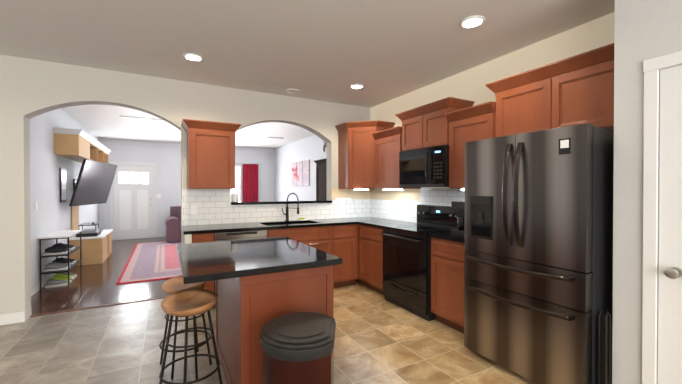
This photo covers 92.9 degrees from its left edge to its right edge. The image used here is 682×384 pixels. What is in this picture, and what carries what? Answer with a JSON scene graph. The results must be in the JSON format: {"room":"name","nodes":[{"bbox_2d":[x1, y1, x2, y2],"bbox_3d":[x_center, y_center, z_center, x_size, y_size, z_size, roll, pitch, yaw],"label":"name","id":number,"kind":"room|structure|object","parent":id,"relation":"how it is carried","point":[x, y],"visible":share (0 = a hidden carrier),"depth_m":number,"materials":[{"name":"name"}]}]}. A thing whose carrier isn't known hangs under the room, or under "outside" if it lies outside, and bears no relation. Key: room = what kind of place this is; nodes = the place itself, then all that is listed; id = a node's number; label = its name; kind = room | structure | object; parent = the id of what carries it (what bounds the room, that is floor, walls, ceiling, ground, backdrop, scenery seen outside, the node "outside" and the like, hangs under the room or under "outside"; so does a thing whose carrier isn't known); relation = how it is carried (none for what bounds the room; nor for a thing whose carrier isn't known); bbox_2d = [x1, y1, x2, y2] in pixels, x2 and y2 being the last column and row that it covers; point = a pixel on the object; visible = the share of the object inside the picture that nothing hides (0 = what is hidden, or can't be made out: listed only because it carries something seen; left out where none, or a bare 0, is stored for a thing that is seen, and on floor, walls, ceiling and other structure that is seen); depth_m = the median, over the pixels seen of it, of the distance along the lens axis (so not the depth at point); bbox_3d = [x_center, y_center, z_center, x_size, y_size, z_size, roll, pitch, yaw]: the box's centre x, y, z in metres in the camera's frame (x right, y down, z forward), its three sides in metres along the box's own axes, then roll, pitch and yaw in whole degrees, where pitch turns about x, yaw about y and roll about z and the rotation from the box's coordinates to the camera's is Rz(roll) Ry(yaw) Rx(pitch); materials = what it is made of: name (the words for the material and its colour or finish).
{"room":"kitchen","nodes":[
{"label":"kitchen","id":0,"kind":"room"},
{"bbox_2d":[30,108,98,287],"bbox_3d":[-5.074,-0.040,5.972,0.150,2.740,5.930,0,1,-29],"label":"wall","id":1,"kind":"structure","parent":0,"point":[51,213],"depth_m":4.86,"materials":[{"name":"paint"}]},
{"bbox_2d":[31,273,55,295],"bbox_3d":[-5.074,1.278,6.153,0.014,0.100,5.630,0,1,-29],"label":"baseboard","id":2,"kind":"structure","parent":1,"relation":"attached to","point":[34,289],"depth_m":4.44,"materials":[{"name":"white wood"}]},
{"bbox_2d":[59,167,66,202],"bbox_3d":[-4.732,-0.117,5.526,0.021,0.580,0.360,0,1,-29],"label":"picture frame","id":3,"kind":"object","parent":1,"relation":"attached to","point":[63,182],"visible":1,"depth_m":5.50,"materials":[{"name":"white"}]},
{"bbox_2d":[53,127,110,162],"bbox_3d":[-5.110,-0.813,6.570,0.363,0.415,3.275,0,1,-29],"label":"shelf","id":4,"kind":"object","parent":1,"relation":"attached to","point":[78,145],"visible":0.88,"depth_m":5.29,"materials":[{"name":"brown wood"}]},
{"bbox_2d":[69,159,117,205],"bbox_3d":[-4.715,-0.166,6.154,0.654,0.810,1.469,0,1,-29],"label":"tv","id":5,"kind":"object","parent":1,"relation":"attached to","point":[92,182],"visible":1,"depth_m":6.02,"materials":[{"name":"black"}]},
{"bbox_2d":[35,194,160,209],"bbox_3d":[-5.495,0.163,5.639,4.090,0.140,6.111,0,1,-29],"label":"switch plates","id":6,"kind":"object","parent":1,"relation":"attached to","point":[158,195],"visible":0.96,"depth_m":9.24,"materials":[{"name":"white plastic"}]},
{"bbox_2d":[31,237,170,314],"bbox_3d":[-2.938,1.350,7.236,5.100,0.060,6.081,0,1,-29],"label":"floor","id":7,"kind":"structure","parent":0,"point":[91,285],"depth_m":4.51,"materials":[{"name":"brown wood"}]},
{"bbox_2d":[39,230,81,289],"bbox_3d":[-4.172,0.979,4.858,0.325,0.720,0.805,0,1,-29],"label":"shoe rack","id":8,"kind":"object","parent":7,"relation":"on","point":[66,234],"visible":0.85,"depth_m":4.60,"materials":[{"name":"black metal"}]},
{"bbox_2d":[43,243,76,287],"bbox_3d":[-4.168,1.058,4.835,0.250,0.560,0.640,0,1,-29],"label":"shoes","id":9,"kind":"object","parent":8,"relation":"on","point":[59,279],"visible":0.98,"depth_m":4.68,"materials":[{"name":"white"}]},
{"bbox_2d":[67,206,112,265],"bbox_3d":[-4.947,0.751,6.458,0.527,1.150,1.290,0,1,-29],"label":"tv stand","id":10,"kind":"object","parent":7,"relation":"on","point":[97,249],"visible":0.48,"depth_m":5.99,"materials":[{"name":"brown wood"}]},
{"bbox_2d":[76,222,101,236],"bbox_3d":[-4.797,0.703,6.170,0.320,0.249,0.400,0,1,-29],"label":"media box","id":11,"kind":"object","parent":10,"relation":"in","point":[95,231],"depth_m":6.06,"materials":[{"name":"black"}]},
{"bbox_2d":[116,241,180,284],"bbox_3d":[-3.005,1.315,7.097,2.750,0.012,4.000,0,1,-29],"label":"rug","id":12,"kind":"object","parent":7,"relation":"on","point":[151,261],"visible":0.36,"depth_m":5.98,"materials":[{"name":"fabric"}]},
{"bbox_2d":[166,206,180,242],"bbox_3d":[-3.685,0.845,9.161,2.229,0.919,1.040,0,1,-29],"label":"sofa","id":13,"kind":"object","parent":7,"relation":"on","point":[173,226],"visible":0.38,"depth_m":8.30,"materials":[{"name":"fabric"}]},
{"bbox_2d":[314,158,326,199],"bbox_3d":[-0.041,0.347,6.294,0.608,1.960,1.098,0,1,-29],"label":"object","id":14,"kind":"object","parent":7,"relation":"on","point":[321,179],"visible":0.17,"depth_m":6.37,"materials":[{"name":"brown wood"}]},
{"bbox_2d":[0,55,369,320],"bbox_3d":[-2.754,-0.022,3.762,8.100,2.740,0.175,0,1,-29],"label":"wall","id":15,"kind":"structure","parent":0,"point":[30,89],"depth_m":3.62,"materials":[{"name":"paint"}]},
{"bbox_2d":[0,311,24,325],"bbox_3d":[-4.775,1.302,2.559,3.390,0.110,0.013,0,1,-29],"label":"baseboard","id":16,"kind":"structure","parent":15,"relation":"attached to","point":[12,318],"depth_m":3.32,"materials":[{"name":"white wood"}]},
{"bbox_2d":[181,119,240,188],"bbox_3d":[-1.621,-0.442,4.052,0.658,0.805,0.392,0,1,-29],"label":"upper cabinet","id":17,"kind":"object","parent":15,"relation":"attached to","point":[210,154],"visible":1,"depth_m":3.92,"materials":[{"name":"brown wood"}]},
{"bbox_2d":[182,189,369,225],"bbox_3d":[-0.754,0.187,4.754,2.840,0.465,0.006,0,1,-29],"label":"wall tile","id":18,"kind":"structure","parent":15,"relation":"attached to","point":[214,206],"depth_m":4.46,"materials":[{"name":"white tile"}]},
{"bbox_2d":[191,205,196,213],"bbox_3d":[-1.873,0.225,4.133,0.080,0.120,0.008,0,1,-29],"label":"electrical outlet plate","id":19,"kind":"object","parent":18,"relation":"attached to","point":[194,208],"depth_m":4.13,"materials":[{"name":"white plastic"}]},
{"bbox_3d":[0.021,0.226,5.170,0.080,0.120,0.006,0,1,-29],"label":"electrical outlet plate","id":20,"kind":"object","parent":18,"relation":"attached to","visible":0},
{"bbox_2d":[334,198,356,214],"bbox_3d":[0.087,0.247,5.191,0.413,0.301,0.033,0,1,-29],"label":"cord","id":21,"kind":"object","parent":20,"relation":"attached to","point":[345,199],"visible":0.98,"depth_m":5.15,"materials":[{"name":"white plastic"}]},
{"bbox_2d":[231,200,331,204],"bbox_3d":[-0.858,0.152,4.797,1.510,0.035,0.260,0,1,-29],"label":"sill","id":22,"kind":"structure","parent":15,"relation":"on","point":[276,202],"depth_m":4.63,"materials":[{"name":"black stone"}]},
{"bbox_2d":[231,194,238,201],"bbox_3d":[-1.463,0.079,4.466,0.104,0.114,0.104,0,1,-29],"label":"puck","id":23,"kind":"object","parent":22,"relation":"on","point":[234,197],"visible":1,"depth_m":4.42,"materials":[{"name":"white plastic"}]},
{"bbox_2d":[98,138,274,239],"bbox_3d":[-4.361,-0.071,9.827,5.100,2.740,0.150,0,1,-29],"label":"wall","id":24,"kind":"structure","parent":0,"point":[165,157],"depth_m":9.36,"materials":[{"name":"paint"}]},
{"bbox_2d":[110,162,156,239],"bbox_3d":[-5.728,0.245,8.983,1.076,2.120,0.022,0,1,-29],"label":"door frame","id":25,"kind":"structure","parent":24,"relation":"attached to","point":[112,196],"depth_m":8.96,"materials":[{"name":"white wood"}]},
{"bbox_2d":[114,165,153,239],"bbox_3d":[-5.718,0.281,8.966,0.930,2.030,0.061,0,1,-29],"label":"front door","id":26,"kind":"structure","parent":24,"relation":"in","point":[133,201],"depth_m":8.98,"materials":[{"name":"white wood"}]},
{"bbox_2d":[231,165,241,201],"bbox_3d":[-3.660,-0.204,10.108,1.100,1.300,0.026,0,1,-29],"label":"window","id":27,"kind":"structure","parent":24,"relation":"in","point":[238,180],"depth_m":10.32,"materials":[{"name":"white glass"}]},
{"bbox_3d":[-3.632,-0.903,10.082,2.370,0.040,0.088,0,1,-29],"label":"curtain rod","id":28,"kind":"object","parent":24,"relation":"attached to","visible":0},
{"bbox_2d":[243,164,257,200],"bbox_3d":[-2.914,0.175,10.455,0.500,2.138,0.049,0,1,-29],"label":"curtain","id":29,"kind":"object","parent":28,"relation":"hanging from","point":[250,182],"visible":0.62,"depth_m":10.46,"materials":[{"name":"red fabric"}]},
{"bbox_2d":[182,232,191,243],"bbox_3d":[-1.820,0.905,3.823,0.070,0.885,0.624,0,1,-29],"label":"wall","id":30,"kind":"structure","parent":0,"point":[186,239],"depth_m":3.55,"materials":[{"name":"paint"}]},
{"bbox_2d":[0,282,535,383],"bbox_3d":[-1.046,1.405,0.390,7.850,0.060,7.749,0,1,-29],"label":"floor","id":31,"kind":"structure","parent":0,"point":[379,339],"depth_m":2.79,"materials":[{"name":"beige tile"}]},
{"bbox_2d":[30,296,166,316],"bbox_3d":[-2.723,1.343,3.872,1.470,0.008,0.050,0,1,-29],"label":"threshold strip","id":32,"kind":"object","parent":31,"relation":"on","point":[41,314],"depth_m":3.79,"materials":[{"name":"brown"}]},
{"bbox_2d":[159,275,211,379],"bbox_3d":[-1.222,1.018,2.553,0.367,0.681,0.386,0,1,-29],"label":"stool","id":33,"kind":"object","parent":31,"relation":"on","point":[173,285],"visible":0.5,"depth_m":2.54,"materials":[{"name":"brown wood"}]},
{"bbox_2d":[159,288,222,383],"bbox_3d":[-0.997,1.021,2.152,0.404,0.681,0.404,0,1,-29],"label":"stool","id":34,"kind":"object","parent":31,"relation":"on","point":[187,303],"visible":1,"depth_m":2.15,"materials":[{"name":"brown wood"}]},
{"bbox_2d":[192,233,214,308],"bbox_3d":[-1.682,0.905,3.894,0.236,0.884,0.617,0,1,-29],"label":"base cabinet","id":35,"kind":"object","parent":31,"relation":"on","point":[206,237],"depth_m":3.65,"materials":[{"name":"brown wood"}]},
{"bbox_2d":[214,230,266,305],"bbox_3d":[-1.309,0.905,4.087,0.596,0.880,0.604,0,1,-29],"label":"dishwasher","id":36,"kind":"object","parent":31,"relation":"on","point":[237,235],"visible":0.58,"depth_m":3.81,"materials":[{"name":"silver metal"}]},
{"bbox_2d":[216,265,333,383],"bbox_3d":[-0.555,0.916,2.478,0.620,0.884,1.050,0,1,-29],"label":"kitchen island","id":37,"kind":"object","parent":31,"relation":"on","point":[248,308],"visible":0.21,"depth_m":2.02,"materials":[{"name":"brown wood"}]},
{"bbox_2d":[176,237,341,283],"bbox_3d":[-0.673,0.453,2.399,0.940,0.039,1.130,0,1,-29],"label":"island countertop","id":38,"kind":"structure","parent":37,"relation":"on","point":[208,261],"depth_m":2.13,"materials":[{"name":"black stone"}]},
{"bbox_2d":[260,312,335,383],"bbox_3d":[-0.208,1.030,1.718,0.431,0.668,0.432,0,1,-29],"label":"trash can","id":39,"kind":"object","parent":31,"relation":"on","point":[297,347],"visible":1,"depth_m":1.56,"materials":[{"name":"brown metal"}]},
{"bbox_2d":[312,224,357,287],"bbox_3d":[-0.079,0.898,4.771,0.434,0.884,0.617,0,1,-29],"label":"base cabinet","id":40,"kind":"object","parent":31,"relation":"on","point":[340,241],"depth_m":4.49,"materials":[{"name":"brown wood"}]},
{"bbox_2d":[340,217,383,219],"bbox_3d":[0.351,0.434,5.001,0.653,0.036,0.390,0,1,-29],"label":"countertop","id":41,"kind":"structure","parent":40,"relation":"on","point":[354,218],"depth_m":5.08,"materials":[{"name":"black stone"}]},
{"bbox_2d":[356,224,383,294],"bbox_3d":[0.667,0.900,4.463,0.616,0.884,0.591,0,1,-29],"label":"base cabinet","id":42,"kind":"object","parent":31,"relation":"on","point":[370,239],"depth_m":4.34,"materials":[{"name":"brown wood"}]},
{"bbox_2d":[181,217,386,234],"bbox_3d":[-0.608,0.438,4.472,2.843,0.036,0.631,0,1,-29],"label":"countertop","id":43,"kind":"structure","parent":42,"relation":"on","point":[251,226],"depth_m":4.10,"materials":[{"name":"black stone"}]},
{"bbox_2d":[266,223,309,225],"bbox_3d":[-0.692,0.561,4.424,0.774,0.207,0.434,0,1,-29],"label":"sink","id":44,"kind":"object","parent":43,"relation":"in","point":[288,224],"visible":0.04,"depth_m":4.62,"materials":[{"name":"grey metal"}]},
{"bbox_2d":[282,193,299,220],"bbox_3d":[-0.714,0.213,4.595,0.200,0.412,0.239,0,1,-29],"label":"faucet","id":45,"kind":"object","parent":43,"relation":"on","point":[287,213],"visible":1,"depth_m":4.65,"materials":[{"name":"black"}]},
{"bbox_2d":[356,219,416,227],"bbox_3d":[0.655,0.438,4.445,0.653,0.036,0.578,0,1,-29],"label":"countertop","id":46,"kind":"structure","parent":42,"relation":"on","point":[376,222],"depth_m":4.47,"materials":[{"name":"black stone"}]},
{"bbox_2d":[381,205,458,320],"bbox_3d":[0.954,0.760,3.835,0.705,1.175,0.774,0,1,-29],"label":"range","id":47,"kind":"object","parent":31,"relation":"on","point":[407,267],"visible":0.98,"depth_m":3.69,"materials":[{"name":"black metal"}]},
{"bbox_2d":[431,237,467,333],"bbox_3d":[1.326,0.910,3.258,0.616,0.884,0.583,0,1,-29],"label":"base cabinet","id":48,"kind":"object","parent":31,"relation":"on","point":[447,282],"depth_m":3.16,"materials":[{"name":"brown wood"}]},
{"bbox_2d":[429,232,464,242],"bbox_3d":[1.323,0.448,3.251,0.626,0.036,0.586,0,1,-29],"label":"countertop","id":49,"kind":"structure","parent":48,"relation":"on","point":[451,236],"depth_m":3.21,"materials":[{"name":"black stone"}]},
{"bbox_2d":[451,201,464,233],"bbox_3d":[1.315,0.264,3.410,0.220,0.327,0.200,0,1,-29],"label":"coffee maker","id":50,"kind":"object","parent":49,"relation":"on","point":[460,206],"visible":0.42,"depth_m":3.36,"materials":[{"name":"black plastic"}]},
{"bbox_2d":[464,123,613,383],"bbox_3d":[1.579,0.470,2.522,0.870,1.775,0.899,0,1,-29],"label":"fridge","id":51,"kind":"object","parent":31,"relation":"on","point":[538,273],"visible":0.96,"depth_m":2.18,"materials":[{"name":"black"}]},
{"bbox_2d":[598,310,610,383],"bbox_3d":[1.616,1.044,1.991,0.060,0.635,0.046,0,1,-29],"label":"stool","id":52,"kind":"object","parent":31,"relation":"on","point":[604,369],"visible":1,"depth_m":1.98,"materials":[{"name":"black metal"}]},
{"bbox_2d":[275,134,326,200],"bbox_3d":[-0.731,-0.059,8.347,0.150,2.740,5.930,0,1,-29],"label":"wall","id":53,"kind":"structure","parent":0,"point":[310,148],"depth_m":9.14,"materials":[{"name":"paint"}]},
{"bbox_2d":[291,162,295,185],"bbox_3d":[-1.333,-0.507,9.256,0.029,0.660,0.410,0,1,-29],"label":"artwork","id":54,"kind":"object","parent":53,"relation":"attached to","point":[293,165],"depth_m":9.27,"materials":[{"name":"fabric"}]},
{"bbox_2d":[296,161,301,185],"bbox_3d":[-1.122,-0.504,8.870,0.029,0.660,0.410,0,1,-29],"label":"artwork","id":55,"kind":"object","parent":53,"relation":"attached to","point":[300,173],"depth_m":8.86,"materials":[{"name":"fabric"}]},
{"bbox_2d":[302,160,309,185],"bbox_3d":[-0.911,-0.501,8.484,0.029,0.660,0.410,0,1,-29],"label":"artwork","id":56,"kind":"object","parent":53,"relation":"attached to","point":[306,163],"depth_m":8.48,"materials":[{"name":"fabric"}]},
{"bbox_2d":[0,0,614,148],"bbox_3d":[-2.395,-1.437,3.094,8.100,0.100,13.830,0,1,-29],"label":"ceiling","id":57,"kind":"structure","parent":0,"point":[382,51],"depth_m":2.99,"materials":[{"name":"paint"}]},
{"bbox_2d":[119,115,144,119],"bbox_3d":[-3.943,-1.403,6.135,0.400,0.015,0.150,0,1,-29],"label":"ceiling vent","id":58,"kind":"object","parent":57,"relation":"in","point":[141,118],"depth_m":6.09,"materials":[{"name":"grey metal"}]},
{"bbox_2d":[183,53,202,61],"bbox_3d":[-1.519,-1.385,3.335,0.193,0.021,0.193,0,1,-35],"label":"recessed light","id":59,"kind":"object","parent":57,"relation":"in","point":[188,56],"depth_m":3.34,"materials":[{"name":"white plastic"}]},
{"bbox_2d":[285,89,298,93],"bbox_3d":[-0.671,-1.394,4.477,0.193,0.021,0.193,0,1,37],"label":"smoke detector","id":60,"kind":"object","parent":57,"relation":"in","point":[293,91],"depth_m":4.48,"materials":[{"name":"white plastic"}]},
{"bbox_2d":[350,84,363,88],"bbox_3d":[0.209,-1.393,4.273,0.193,0.021,0.193,0,1,22],"label":"recessed light","id":61,"kind":"object","parent":57,"relation":"in","point":[354,86],"depth_m":4.28,"materials":[{"name":"white plastic"}]},
{"bbox_2d":[460,15,484,28],"bbox_3d":[1.066,-1.379,2.634,0.193,0.021,0.193,0,1,-38],"label":"recessed light","id":62,"kind":"object","parent":57,"relation":"in","point":[472,22],"depth_m":2.64,"materials":[{"name":"white plastic"}]},
{"bbox_2d":[370,12,614,187],"bbox_3d":[1.419,-0.023,3.895,0.150,2.740,3.595,0,1,-29],"label":"wall","id":63,"kind":"structure","parent":0,"point":[469,84],"depth_m":3.34,"materials":[{"name":"paint"}]},
{"bbox_2d":[335,120,394,188],"bbox_3d":[0.357,-0.542,4.977,0.667,0.990,0.667,0,1,-29],"label":"upper cabinet","id":64,"kind":"object","parent":63,"relation":"attached to","point":[356,155],"visible":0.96,"depth_m":4.82,"materials":[{"name":"brown wood"}]},
{"bbox_2d":[331,189,419,200],"bbox_3d":[0.462,0.040,4.728,0.730,0.170,1.214,0,1,-29],"label":"wall strip","id":65,"kind":"object","parent":63,"relation":"attached to","point":[403,194],"visible":0.96,"depth_m":5.12,"materials":[{"name":"beige paint"}]},
{"bbox_2d":[372,126,420,188],"bbox_3d":[0.759,-0.446,4.534,0.387,0.805,0.610,0,1,-29],"label":"upper cabinet","id":66,"kind":"object","parent":63,"relation":"attached to","point":[388,145],"visible":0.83,"depth_m":4.44,"materials":[{"name":"brown wood"}]},
{"bbox_2d":[354,189,464,190],"bbox_3d":[0.833,-0.029,3.965,0.350,0.019,2.040,0,1,-29],"label":"under-cabinet light","id":67,"kind":"object","parent":66,"relation":"attached to","point":[395,189],"visible":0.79,"depth_m":4.53,"materials":[{"name":"white plastic"}]},
{"bbox_2d":[370,188,464,222],"bbox_3d":[1.117,0.183,4.286,0.006,0.480,2.609,0,1,-29],"label":"wall tile","id":68,"kind":"structure","parent":63,"relation":"attached to","point":[399,210],"depth_m":4.53,"materials":[{"name":"white tile"}]},
{"bbox_2d":[413,204,416,212],"bbox_3d":[1.017,0.232,4.456,0.006,0.120,0.080,0,1,-29],"label":"electrical outlet plate","id":69,"kind":"object","parent":68,"relation":"attached to","point":[414,206],"depth_m":4.46,"materials":[{"name":"white plastic"}]},
{"bbox_2d":[395,97,474,151],"bbox_3d":[1.096,-0.762,3.916,0.387,0.493,0.916,0,1,-29],"label":"upper cabinet","id":70,"kind":"object","parent":63,"relation":"attached to","point":[425,126],"visible":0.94,"depth_m":3.76,"materials":[{"name":"brown wood"}]},
{"bbox_2d":[399,145,448,186],"bbox_3d":[1.072,-0.283,3.891,0.452,0.450,0.756,0,1,-29],"label":"over-the-range microwave","id":71,"kind":"object","parent":70,"relation":"attached to","point":[426,167],"visible":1,"depth_m":3.72,"materials":[{"name":"black"}]},
{"bbox_2d":[445,101,495,188],"bbox_3d":[1.419,-0.436,3.327,0.387,0.805,0.556,0,1,-29],"label":"upper cabinet","id":72,"kind":"object","parent":63,"relation":"attached to","point":[474,123],"visible":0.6,"depth_m":3.32,"materials":[{"name":"brown wood"}]},
{"bbox_2d":[485,43,613,136],"bbox_3d":[1.794,-0.723,2.639,0.387,0.560,1.130,0,1,-29],"label":"upper cabinet","id":73,"kind":"object","parent":63,"relation":"attached to","point":[578,89],"visible":0.56,"depth_m":2.51,"materials":[{"name":"brown wood"}]},
{"bbox_2d":[612,0,681,383],"bbox_3d":[2.960,0.005,0.421,0.780,2.740,3.980,0,1,-29],"label":"wall block","id":74,"kind":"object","parent":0,"point":[646,29],"visible":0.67,"depth_m":1.90,"materials":[{"name":"grey paint"}]},
{"bbox_2d":[642,51,681,383],"bbox_3d":[1.950,0.312,1.435,0.020,2.108,0.951,0,1,-29],"label":"door frame","id":75,"kind":"structure","parent":74,"relation":"attached to","point":[652,67],"depth_m":1.81,"materials":[{"name":"white wood"}]},
{"bbox_2d":[658,65,681,383],"bbox_3d":[1.923,0.344,1.421,0.081,2.025,0.815,0,1,-29],"label":"pantry door","id":76,"kind":"structure","parent":75,"relation":"attached to","point":[670,285],"depth_m":1.75,"materials":[{"name":"white wood"}]}
]}

